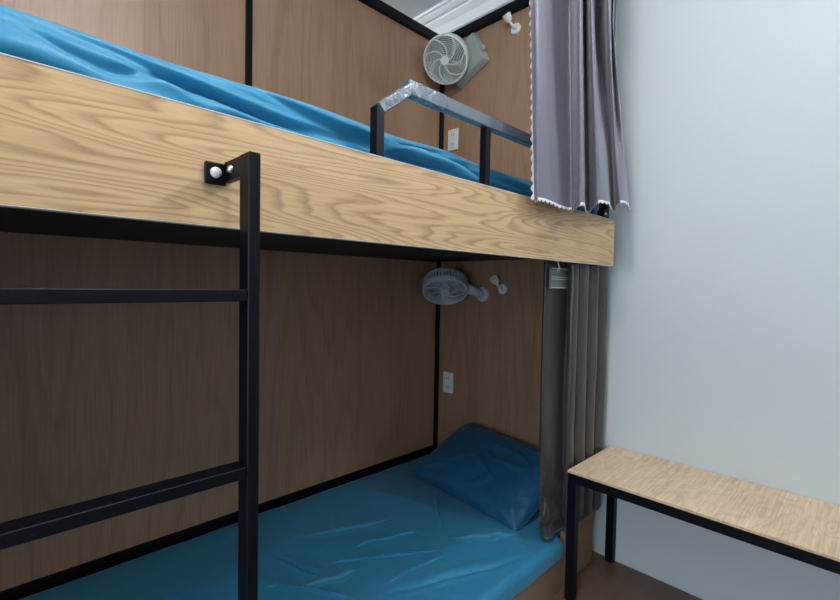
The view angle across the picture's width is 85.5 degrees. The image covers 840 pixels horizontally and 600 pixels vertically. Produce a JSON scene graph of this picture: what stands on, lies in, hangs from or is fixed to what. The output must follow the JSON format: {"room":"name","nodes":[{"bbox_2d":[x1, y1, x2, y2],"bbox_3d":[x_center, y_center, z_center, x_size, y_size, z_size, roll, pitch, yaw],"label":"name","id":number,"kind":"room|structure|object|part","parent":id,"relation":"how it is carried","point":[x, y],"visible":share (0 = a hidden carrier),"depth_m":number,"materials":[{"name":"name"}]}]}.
{"room":"dormitory","nodes":[
{"label":"dormitory","id":0,"kind":"room"},
{"bbox_2d":[381,0,443,18],"bbox_3d":[-0.492,-1.479,0.491,3.820,0.060,4.500,-1,3,-45],"label":"ceiling","id":1,"kind":"structure","parent":0,"point":[411,8],"depth_m":2.32,"materials":[{"name":"white paint"}]},
{"bbox_2d":[549,551,702,599],"bbox_3d":[-0.539,1.079,0.579,3.820,0.060,4.500,-1,3,-45],"label":"floor","id":2,"kind":"structure","parent":0,"point":[600,579],"depth_m":1.65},
{"bbox_2d":[0,0,615,599],"bbox_3d":[-0.275,-0.174,1.392,2.031,2.400,1.002,-1,3,-45],"label":"bunk bed","id":3,"kind":"object","parent":2,"relation":"on","point":[102,184],"visible":0.62,"depth_m":1.49,"materials":[{"name":"brown wood"}]},
{"bbox_3d":[-1.008,0.403,1.388,0.943,1.180,0.014,-1,3,-45],"label":"panel","id":4,"kind":"part","parent":3,"relation":"part of","materials":[{"name":"brown wood"}]},
{"bbox_3d":[-0.986,-0.759,1.349,0.943,1.115,0.014,-1,3,-45],"label":"panel","id":5,"kind":"part","parent":3,"relation":"part of","materials":[{"name":"brown wood"}]},
{"bbox_2d":[0,151,260,599],"bbox_3d":[-0.421,0.427,0.512,0.457,1.253,0.090,-1,3,-45],"label":"ladder","id":6,"kind":"object","parent":3,"relation":"attached to","point":[245,168],"visible":1,"depth_m":0.61,"materials":[{"name":"black metal"}]},
{"bbox_3d":[-0.627,0.819,1.766,1.964,0.047,0.011,-1,3,-45],"label":"rail","id":7,"kind":"part","parent":3,"relation":"part of","materials":[{"name":"black metal"}]},
{"bbox_2d":[19,453,562,599],"bbox_3d":[-0.305,0.863,1.438,1.960,0.080,0.907,-1,3,-45],"label":"mattress","id":8,"kind":"object","parent":3,"relation":"on","point":[391,533],"visible":0.77,"depth_m":1.49,"materials":[{"name":"blue fabric"}]},
{"bbox_2d":[412,422,540,530],"bbox_3d":[0.298,0.737,1.975,0.367,0.252,0.594,-1,3,-41],"label":"pillow","id":9,"kind":"object","parent":8,"relation":"on","point":[495,474],"visible":0.88,"depth_m":1.89,"materials":[{"name":"blue fabric"}]},
{"bbox_2d":[0,4,598,214],"bbox_3d":[-0.274,-0.301,1.392,1.950,0.221,0.930,-1,3,-45],"label":"mattress","id":10,"kind":"object","parent":3,"relation":"on","point":[23,35],"visible":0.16,"depth_m":0.72,"materials":[{"name":"blue fabric"}]},
{"bbox_3d":[-0.263,-0.770,2.060,1.038,1.115,0.014,-1,3,-45],"label":"panel","id":11,"kind":"part","parent":3,"relation":"part of","materials":[{"name":"brown wood"}]},
{"bbox_3d":[-0.285,0.392,2.100,1.038,1.180,0.014,-1,3,-45],"label":"panel","id":12,"kind":"part","parent":3,"relation":"part of","materials":[{"name":"brown wood"}]},
{"bbox_3d":[-0.087,-0.280,0.914,0.020,0.214,0.022,-1,3,-45],"label":"rail post","id":13,"kind":"part","parent":3,"relation":"part of","materials":[{"name":"black metal"}]},
{"bbox_3d":[-0.591,-1.342,1.695,2.031,0.042,0.040,-1,3,-45],"label":"rail","id":14,"kind":"part","parent":3,"relation":"part of","materials":[{"name":"black paint"}]},
{"bbox_2d":[443,371,452,393],"bbox_3d":[0.147,0.435,2.394,0.010,0.108,0.066,-1,3,-45],"label":"power outlet","id":15,"kind":"object","parent":3,"relation":"attached to","point":[447,376],"visible":1,"depth_m":2.39,"materials":[{"name":"white plastic"}]},
{"bbox_2d":[444,383,449,390],"bbox_3d":[0.144,0.459,2.392,0.002,0.036,0.040,-1,3,-45],"label":"socket","id":16,"kind":"object","parent":15,"relation":"attached to","point":[446,385],"depth_m":2.39,"materials":[{"name":"white plastic"}]},
{"bbox_2d":[445,374,449,381],"bbox_3d":[0.145,0.411,2.391,0.002,0.036,0.040,-1,3,-45],"label":"socket","id":17,"kind":"object","parent":15,"relation":"attached to","point":[447,376],"depth_m":2.39,"materials":[{"name":"white plastic"}]},
{"bbox_2d":[448,128,457,151],"bbox_3d":[0.170,-0.830,2.351,0.010,0.108,0.066,-1,3,-45],"label":"power outlet","id":18,"kind":"object","parent":3,"relation":"attached to","point":[452,134],"visible":1,"depth_m":2.35,"materials":[{"name":"white plastic"}]},
{"bbox_2d":[449,140,454,148],"bbox_3d":[0.167,-0.805,2.349,0.002,0.036,0.040,-1,3,-45],"label":"socket","id":19,"kind":"object","parent":18,"relation":"attached to","point":[451,142],"depth_m":2.35,"materials":[{"name":"white plastic"}]},
{"bbox_2d":[450,131,454,138],"bbox_3d":[0.168,-0.853,2.348,0.002,0.036,0.040,-1,3,-45],"label":"socket","id":20,"kind":"object","parent":18,"relation":"attached to","point":[452,133],"depth_m":2.35,"materials":[{"name":"white plastic"}]},
{"bbox_2d":[422,267,488,304],"bbox_3d":[0.151,-0.066,2.219,0.297,0.184,0.222,0,2,-31],"label":"wall fan","id":21,"kind":"object","parent":3,"relation":"attached to","point":[447,282],"visible":1,"depth_m":2.18,"materials":[{"name":"grey plastic"}]},
{"bbox_3d":[0.075,-0.039,2.237,0.055,0.068,0.060,0,2,-19],"label":"fan blade","id":22,"kind":"part","parent":21,"relation":"part of","materials":[{"name":"grey plastic"}]},
{"bbox_2d":[424,280,465,303],"bbox_3d":[0.121,-0.034,2.190,0.184,0.120,0.186,-1,3,-45],"label":"grille","id":23,"kind":"object","parent":21,"relation":"attached to","point":[446,288],"depth_m":2.19,"materials":[{"name":"grey plastic"}]},
{"bbox_2d":[423,33,489,88],"bbox_3d":[0.161,-1.188,2.203,0.222,0.244,0.280,-1,3,-45],"label":"wall fan","id":24,"kind":"object","parent":3,"relation":"attached to","point":[451,59],"visible":1,"depth_m":2.20,"materials":[{"name":"white plastic"}]},
{"bbox_3d":[0.076,-1.204,2.217,0.083,0.062,0.020,2,2,17],"label":"fan blade","id":25,"kind":"part","parent":24,"relation":"part of","materials":[{"name":"grey plastic"}]},
{"bbox_3d":[0.101,-1.140,2.259,0.031,0.082,0.076,-1,3,-45],"label":"fan blade","id":26,"kind":"part","parent":24,"relation":"part of","materials":[{"name":"grey plastic"}]},
{"bbox_2d":[424,37,464,83],"bbox_3d":[0.122,-1.153,2.192,0.205,0.168,0.118,2,2,20],"label":"grille","id":27,"kind":"object","parent":24,"relation":"attached to","point":[447,55],"depth_m":2.20,"materials":[{"name":"white plastic"}]},
{"bbox_3d":[0.122,-1.221,2.172,0.075,0.063,0.042,0,2,-23],"label":"fan blade","id":28,"kind":"part","parent":24,"relation":"part of","materials":[{"name":"grey plastic"}]},
{"bbox_3d":[0.169,-1.133,2.231,0.056,0.054,0.068,0,2,-26],"label":"fan blade","id":29,"kind":"part","parent":24,"relation":"part of","materials":[{"name":"grey plastic"}]},
{"bbox_3d":[0.184,-1.189,2.194,0.057,0.046,0.074,-1,3,-45],"label":"fan blade","id":30,"kind":"part","parent":24,"relation":"part of","materials":[{"name":"grey plastic"}]},
{"bbox_3d":[0.165,-0.307,1.161,0.020,0.260,0.020,-1,3,-45],"label":"rail post","id":31,"kind":"part","parent":3,"relation":"part of","materials":[{"name":"black metal"}]},
{"bbox_3d":[0.360,-0.456,1.345,0.860,0.030,0.022,-1,3,-45],"label":"guard rail","id":32,"kind":"part","parent":3,"relation":"part of","materials":[{"name":"grey metal"}]},
{"bbox_3d":[0.432,-1.337,2.077,0.037,0.042,0.850,-1,3,-45],"label":"rail","id":33,"kind":"part","parent":3,"relation":"part of","materials":[{"name":"black metal"}]},
{"bbox_2d":[489,275,507,293],"bbox_3d":[0.365,-0.072,2.131,0.083,0.091,0.047,0,2,-18],"label":"light","id":34,"kind":"object","parent":3,"relation":"attached to","point":[502,288],"visible":1,"depth_m":2.12,"materials":[{"name":"white plastic"}]},
{"bbox_3d":[0.401,0.402,2.153,0.013,1.180,0.873,-1,3,-45],"label":"head panel","id":35,"kind":"part","parent":3,"relation":"part of","materials":[{"name":"brown wood"}]},
{"bbox_2d":[502,11,520,34],"bbox_3d":[0.413,-1.259,2.065,0.083,0.091,0.047,0,2,-18],"label":"light","id":36,"kind":"object","parent":3,"relation":"attached to","point":[515,28],"visible":1,"depth_m":2.06,"materials":[{"name":"white plastic"}]},
{"bbox_3d":[0.419,-1.252,2.063,0.040,0.037,0.016,0,2,-18],"label":"arm","id":37,"kind":"part","parent":36,"relation":"part of","materials":[{"name":"white plastic"}]},
{"bbox_3d":[0.422,-0.759,2.113,0.013,1.115,0.873,-1,3,-45],"label":"head panel","id":38,"kind":"part","parent":3,"relation":"part of","materials":[{"name":"brown wood"}]},
{"bbox_3d":[-0.021,0.976,1.116,1.955,0.128,0.015,-1,3,-45],"label":"panel","id":39,"kind":"part","parent":3,"relation":"part of","materials":[{"name":"brown wood"}]},
{"bbox_2d":[539,261,608,539],"bbox_3d":[0.138,0.344,1.263,1.561,0.983,0.114,-1,3,-45],"label":"curtain","id":40,"kind":"object","parent":3,"relation":"hanging from","point":[575,295],"visible":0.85,"depth_m":1.60,"materials":[{"name":"grey fabric"}]},
{"bbox_3d":[0.565,0.806,1.694,0.350,0.046,0.092,-1,3,-45],"label":"hem trim","id":41,"kind":"part","parent":40,"relation":"part of","materials":[{"name":"grey fabric"}]},
{"bbox_3d":[0.596,0.868,1.716,0.232,0.070,0.017,-1,3,-45],"label":"panel","id":42,"kind":"part","parent":3,"relation":"part of","materials":[{"name":"brown wood"}]},
{"bbox_2d":[529,0,629,213],"bbox_3d":[0.248,-0.793,1.118,1.540,1.070,0.114,-1,3,-45],"label":"curtain","id":43,"kind":"object","parent":3,"relation":"hanging from","point":[577,158],"visible":1,"depth_m":1.33,"materials":[{"name":"grey fabric"}]},
{"bbox_3d":[0.552,-0.296,1.430,0.680,0.066,0.084,-1,3,-45],"label":"hem trim","id":44,"kind":"part","parent":43,"relation":"part of","materials":[{"name":"white fabric"}]},
{"bbox_2d":[564,445,839,599],"bbox_3d":[1.047,0.826,1.257,0.358,0.451,1.199,-1,3,-45],"label":"bench","id":45,"kind":"object","parent":2,"relation":"on","point":[804,529],"visible":1,"depth_m":1.37,"materials":[{"name":"brown wood"}]},
{"bbox_3d":[0.522,0.826,1.558,0.030,0.411,0.030,-1,3,-45],"label":"leg","id":46,"kind":"part","parent":45,"relation":"part of","materials":[{"name":"black paint"}]},
{"bbox_3d":[0.754,0.822,1.787,0.030,0.411,0.030,-1,3,-45],"label":"leg","id":47,"kind":"part","parent":45,"relation":"part of","materials":[{"name":"black paint"}]},
{"bbox_3d":[1.051,0.625,1.250,0.356,0.030,1.197,-1,3,-45],"label":"frame","id":48,"kind":"part","parent":45,"relation":"part of","materials":[{"name":"black paint"}]},
{"bbox_2d":[456,0,839,599],"bbox_3d":[0.803,-0.220,1.833,0.120,2.500,4.500,-1,3,-45],"label":"wall","id":49,"kind":"structure","parent":0,"point":[723,337],"depth_m":1.52,"materials":[{"name":"white paint"}]},
{"bbox_2d":[413,0,513,33],"bbox_3d":[0.744,-1.405,1.713,0.106,0.125,4.300,-1,3,-45],"label":"trim","id":50,"kind":"structure","parent":49,"relation":"attached to","point":[447,16],"depth_m":2.29,"materials":[{"name":"white paint"}]}
]}

